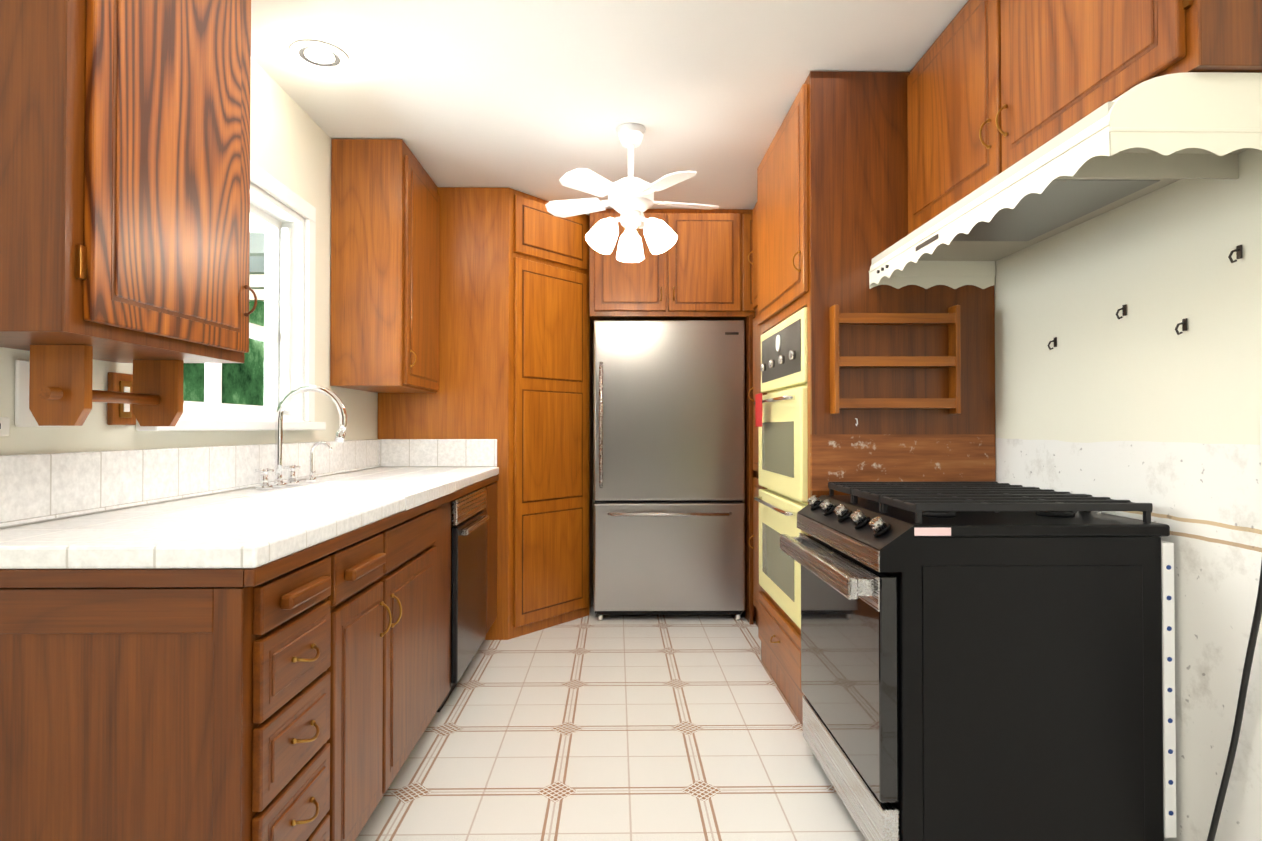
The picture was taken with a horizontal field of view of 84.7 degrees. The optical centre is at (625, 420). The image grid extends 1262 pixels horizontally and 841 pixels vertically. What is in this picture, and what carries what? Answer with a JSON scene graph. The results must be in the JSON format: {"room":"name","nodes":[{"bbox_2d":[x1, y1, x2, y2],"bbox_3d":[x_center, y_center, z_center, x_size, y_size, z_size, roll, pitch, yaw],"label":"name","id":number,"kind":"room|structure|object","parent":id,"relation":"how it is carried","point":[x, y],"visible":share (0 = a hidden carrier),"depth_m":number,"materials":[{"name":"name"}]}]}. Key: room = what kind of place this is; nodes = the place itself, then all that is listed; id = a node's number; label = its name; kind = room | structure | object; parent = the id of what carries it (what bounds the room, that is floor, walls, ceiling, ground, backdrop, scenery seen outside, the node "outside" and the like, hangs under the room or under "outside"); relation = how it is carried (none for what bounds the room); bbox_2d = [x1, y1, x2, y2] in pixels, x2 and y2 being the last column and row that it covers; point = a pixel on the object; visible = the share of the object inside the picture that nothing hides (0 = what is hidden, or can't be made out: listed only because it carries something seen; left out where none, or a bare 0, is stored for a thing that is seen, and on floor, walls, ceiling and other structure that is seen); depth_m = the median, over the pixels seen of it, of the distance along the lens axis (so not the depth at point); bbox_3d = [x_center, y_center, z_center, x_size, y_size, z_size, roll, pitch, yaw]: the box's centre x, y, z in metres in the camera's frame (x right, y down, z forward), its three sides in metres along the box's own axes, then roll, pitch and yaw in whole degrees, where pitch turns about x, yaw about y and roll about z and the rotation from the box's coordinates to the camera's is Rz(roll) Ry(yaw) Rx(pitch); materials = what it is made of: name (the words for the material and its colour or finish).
{"room":"kitchen","nodes":[
{"label":"kitchen","id":0,"kind":"room"},
{"bbox_2d":[0,57,377,454],"bbox_3d":[-1.395,-0.069,1.678,0.150,2.460,6.750,0,-1,-1],"label":"wall","id":1,"kind":"structure","parent":0,"point":[290,143],"depth_m":2.64,"materials":[{"name":"beige paint"}]},
{"bbox_2d":[0,417,9,435],"bbox_3d":[-1.304,0.013,1.426,0.020,0.040,0.065,0,-1,-1],"label":"electrical outlet box","id":2,"kind":"object","parent":1,"relation":"attached to","point":[4,425],"visible":0.94,"depth_m":1.45,"materials":[{"name":"white plastic"}]},
{"bbox_2d":[15,360,62,426],"bbox_3d":[-1.306,-0.058,1.552,0.020,0.145,0.125,0,-1,-1],"label":"switch plate","id":3,"kind":"object","parent":1,"relation":"attached to","point":[24,416],"visible":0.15,"depth_m":1.50,"materials":[{"name":"white plastic"}]},
{"bbox_2d":[107,372,135,424],"bbox_3d":[-1.309,-0.055,1.804,0.020,0.135,0.090,0,-1,-1],"label":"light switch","id":4,"kind":"object","parent":1,"relation":"attached to","point":[120,414],"visible":0.81,"depth_m":1.78,"materials":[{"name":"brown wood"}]},
{"bbox_2d":[0,0,256,362],"bbox_3d":[-1.127,-0.725,1.520,0.373,1.143,0.590,0,-1,-1],"label":"upper cabinet","id":5,"kind":"object","parent":1,"relation":"attached to","point":[124,181],"visible":1,"depth_m":1.35,"materials":[{"name":"brown wood"}]},
{"bbox_2d":[29,345,183,425],"bbox_3d":[-1.158,-0.069,1.593,0.110,0.164,0.432,0,-1,-1],"label":"paper towel holder","id":6,"kind":"object","parent":5,"relation":"attached to","point":[62,392],"visible":1,"depth_m":1.41,"materials":[{"name":"brown wood"}]},
{"bbox_2d":[136,160,325,430],"bbox_3d":[-1.375,-0.438,2.413,0.210,0.945,1.090,0,-1,-1],"label":"window","id":7,"kind":"structure","parent":1,"relation":"in","point":[280,211],"depth_m":2.81,"materials":[{"name":"white paint"}]},
{"bbox_2d":[330,139,439,392],"bbox_3d":[-1.153,-0.713,3.444,0.373,1.120,0.618,0,-1,-1],"label":"upper cabinet","id":8,"kind":"object","parent":1,"relation":"attached to","point":[385,248],"visible":1,"depth_m":3.14,"materials":[{"name":"brown wood"}]},
{"bbox_2d":[251,0,967,215],"bbox_3d":[0.025,-1.349,1.713,3.090,0.100,6.750,0,-1,-1],"label":"ceiling","id":9,"kind":"structure","parent":0,"point":[538,98],"depth_m":2.57,"materials":[{"name":"white paint"}]},
{"bbox_2d":[290,41,348,69],"bbox_3d":[-1.080,-1.286,2.443,0.190,0.007,0.190,0,-1,-1],"label":"recessed light","id":10,"kind":"object","parent":9,"relation":"in","point":[320,58],"visible":1,"depth_m":2.44,"materials":[{"name":"white paint"}]},
{"bbox_2d":[545,123,718,262],"bbox_3d":[0.028,-0.982,3.069,0.783,0.597,0.770,0,-1,-1],"label":"ceiling fan","id":11,"kind":"object","parent":9,"relation":"hanging from","point":[630,200],"visible":1,"depth_m":3.00,"materials":[{"name":"white plastic"}]},
{"bbox_2d":[355,592,865,840],"bbox_3d":[0.025,1.191,1.683,3.090,0.060,6.750,0,-1,-1],"label":"floor","id":12,"kind":"structure","parent":0,"point":[590,727],"depth_m":2.46,"materials":[{"name":"tile"}]},
{"bbox_2d":[0,548,343,840],"bbox_3d":[-0.985,0.728,1.389,0.654,0.858,0.351,0,-1,-1],"label":"base cabinet","id":13,"kind":"object","parent":12,"relation":"on","point":[303,702],"depth_m":1.22,"materials":[{"name":"brown wood"}]},
{"bbox_2d":[0,439,498,587],"bbox_3d":[-0.998,0.264,2.478,0.658,0.357,2.530,0,-1,-1],"label":"countertop","id":14,"kind":"structure","parent":13,"relation":"on","point":[209,516],"depth_m":1.65,"materials":[{"name":"white tile"}]},
{"bbox_2d":[255,385,346,488],"bbox_3d":[-1.131,0.055,2.546,0.270,0.361,0.421,0,-1,-1],"label":"gooseneck faucet","id":15,"kind":"object","parent":14,"relation":"on","point":[283,404],"visible":1,"depth_m":2.46,"materials":[{"name":"silver metal"}]},
{"bbox_2d":[344,527,391,840],"bbox_3d":[-0.989,0.732,1.739,0.654,0.858,0.350,0,-1,-1],"label":"base cabinet","id":16,"kind":"object","parent":12,"relation":"on","point":[367,561],"depth_m":1.78,"materials":[{"name":"brown wood"}]},
{"bbox_2d":[392,504,443,781],"bbox_3d":[-0.996,0.738,2.194,0.654,0.858,0.560,0,-1,-1],"label":"base cabinet","id":17,"kind":"object","parent":12,"relation":"on","point":[417,541],"depth_m":2.21,"materials":[{"name":"brown wood"}]},
{"bbox_2d":[437,487,488,711],"bbox_3d":[-0.947,0.750,3.090,0.585,0.856,0.616,0,-1,-1],"label":"dishwasher","id":18,"kind":"object","parent":12,"relation":"on","point":[470,518],"visible":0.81,"depth_m":2.98,"materials":[{"name":"black metal"}]},
{"bbox_2d":[444,483,491,698],"bbox_3d":[-1.006,0.747,2.947,0.654,0.858,0.945,0,-1,-1],"label":"base cabinet","id":19,"kind":"object","parent":12,"relation":"on","point":[447,506],"depth_m":2.75,"materials":[{"name":"brown wood"}]},
{"bbox_2d":[378,187,592,639],"bbox_3d":[-0.789,-0.035,4.307,1.126,2.455,1.101,0,-1,-1],"label":"pantry","id":20,"kind":"object","parent":12,"relation":"on","point":[515,354],"visible":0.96,"depth_m":3.81,"materials":[{"name":"brown wood"}]},
{"bbox_2d":[492,482,496,623],"bbox_3d":[-1.015,0.754,3.572,0.654,0.858,0.335,0,-1,-1],"label":"base cabinet","id":21,"kind":"object","parent":12,"relation":"on","point":[494,485],"depth_m":3.65,"materials":[{"name":"brown wood"}]},
{"bbox_2d":[594,320,744,619],"bbox_3d":[0.255,0.300,4.427,0.900,1.788,0.771,0,-1,-1],"label":"refrigerator","id":22,"kind":"object","parent":12,"relation":"on","point":[669,466],"visible":1,"depth_m":4.10,"materials":[{"name":"grey metal"}]},
{"bbox_2d":[745,203,760,626],"bbox_3d":[1.022,-0.041,3.818,0.630,2.455,0.757,0,-1,-1],"label":"tall cabinet","id":23,"kind":"object","parent":12,"relation":"on","point":[752,390],"visible":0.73,"depth_m":4.04,"materials":[{"name":"brown wood"}]},
{"bbox_2d":[757,71,995,725],"bbox_3d":[0.984,-0.051,2.986,0.730,2.455,0.900,0,-1,-1],"label":"tall cabinet","id":24,"kind":"object","parent":12,"relation":"on","point":[832,195],"visible":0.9,"depth_m":2.54,"materials":[{"name":"brown wood"}]},
{"bbox_2d":[754,307,807,628],"bbox_3d":[0.963,0.189,2.983,0.720,1.225,0.780,0,-1,-1],"label":"double wall oven","id":25,"kind":"object","parent":24,"relation":"in","point":[781,415],"visible":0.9,"depth_m":2.88,"materials":[{"name":"yellow metal"}]},
{"bbox_2d":[829,305,960,413],"bbox_3d":[0.972,-0.219,2.506,0.455,0.390,0.060,0,-1,-1],"label":"shelf","id":26,"kind":"object","parent":24,"relation":"attached to","point":[951,319],"visible":1,"depth_m":2.48,"materials":[{"name":"brown wood"}]},
{"bbox_2d":[780,482,1176,840],"bbox_3d":[0.944,0.688,2.076,0.798,0.955,0.769,0,-1,-1],"label":"gas range","id":27,"kind":"object","parent":12,"relation":"on","point":[987,661],"visible":1,"depth_m":1.70,"materials":[{"name":"black metal"}]},
{"bbox_2d":[593,333,744,591],"bbox_3d":[-0.019,-0.030,4.947,3.090,2.460,0.150,0,-1,-1],"label":"wall","id":28,"kind":"structure","parent":0,"point":[593,463],"depth_m":4.87,"materials":[{"name":"beige"}]},
{"bbox_2d":[590,209,754,332],"bbox_3d":[0.553,-0.939,4.487,1.550,0.643,0.800,0,-1,-1],"label":"upper cabinet","id":29,"kind":"object","parent":28,"relation":"attached to","point":[701,268],"visible":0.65,"depth_m":4.12,"materials":[{"name":"brown wood"}]},
{"bbox_2d":[994,148,1261,840],"bbox_3d":[1.445,-0.069,1.717,0.150,2.460,6.750,0,-1,-1],"label":"wall","id":30,"kind":"structure","parent":0,"point":[1141,401],"depth_m":1.71,"materials":[{"name":"white paint"}]},
{"bbox_2d":[1047,337,1056,349],"bbox_3d":[1.348,-0.243,2.193,0.026,0.040,0.012,0,-1,-1],"label":"wall hook","id":31,"kind":"object","parent":30,"relation":"attached to","point":[1055,339],"depth_m":2.19,"materials":[{"name":"grey metal"}]},
{"bbox_2d":[907,0,1261,233],"bbox_3d":[1.196,-0.971,1.918,0.335,0.640,1.257,0,-1,-1],"label":"upper cabinet","id":32,"kind":"object","parent":30,"relation":"attached to","point":[995,88],"visible":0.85,"depth_m":1.73,"materials":[{"name":"brown wood"}]},
{"bbox_2d":[869,72,1261,288],"bbox_3d":[1.128,-0.568,1.921,0.471,0.160,1.240,0,-1,-1],"label":"range hood","id":33,"kind":"object","parent":32,"relation":"attached to","point":[1144,138],"visible":1,"depth_m":1.55,"materials":[{"name":"white metal"}]},
{"bbox_2d":[1116,304,1126,318],"bbox_3d":[1.352,-0.297,1.894,0.026,0.040,0.012,0,-1,-1],"label":"wall hook","id":34,"kind":"object","parent":30,"relation":"attached to","point":[1124,307],"depth_m":1.89,"materials":[{"name":"grey metal"}]},
{"bbox_2d":[1175,318,1187,334],"bbox_3d":[1.355,-0.229,1.693,0.026,0.040,0.012,0,-1,-1],"label":"wall hook","id":35,"kind":"object","parent":30,"relation":"attached to","point":[1184,321],"depth_m":1.69,"materials":[{"name":"grey metal"}]},
{"bbox_2d":[1228,245,1242,262],"bbox_3d":[1.357,-0.371,1.545,0.026,0.040,0.012,0,-1,-1],"label":"wall hook","id":36,"kind":"object","parent":30,"relation":"attached to","point":[1239,252],"depth_m":1.54,"materials":[{"name":"grey metal"}]},
{"bbox_3d":[1.366,0.043,1.450,0.012,0.110,0.080,0,-1,-1],"label":"electrical outlet","id":37,"kind":"object","parent":30,"relation":"attached to","visible":0},
{"bbox_2d":[1207,560,1261,840],"bbox_3d":[1.343,0.608,1.630,0.029,1.057,0.406,0,-1,-1],"label":"power cord","id":38,"kind":"object","parent":37,"relation":"hanging from","point":[1238,718],"visible":0.98,"depth_m":1.51,"materials":[{"name":"black rubber"}]},
{"label":"outside","id":39,"kind":"structure","parent":0,"visible":0},
{"bbox_2d":[183,218,264,405],"bbox_3d":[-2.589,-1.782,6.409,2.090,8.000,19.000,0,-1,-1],"label":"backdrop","id":40,"kind":"structure","parent":39,"point":[242,383],"depth_m":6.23,"materials":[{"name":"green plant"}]}
]}

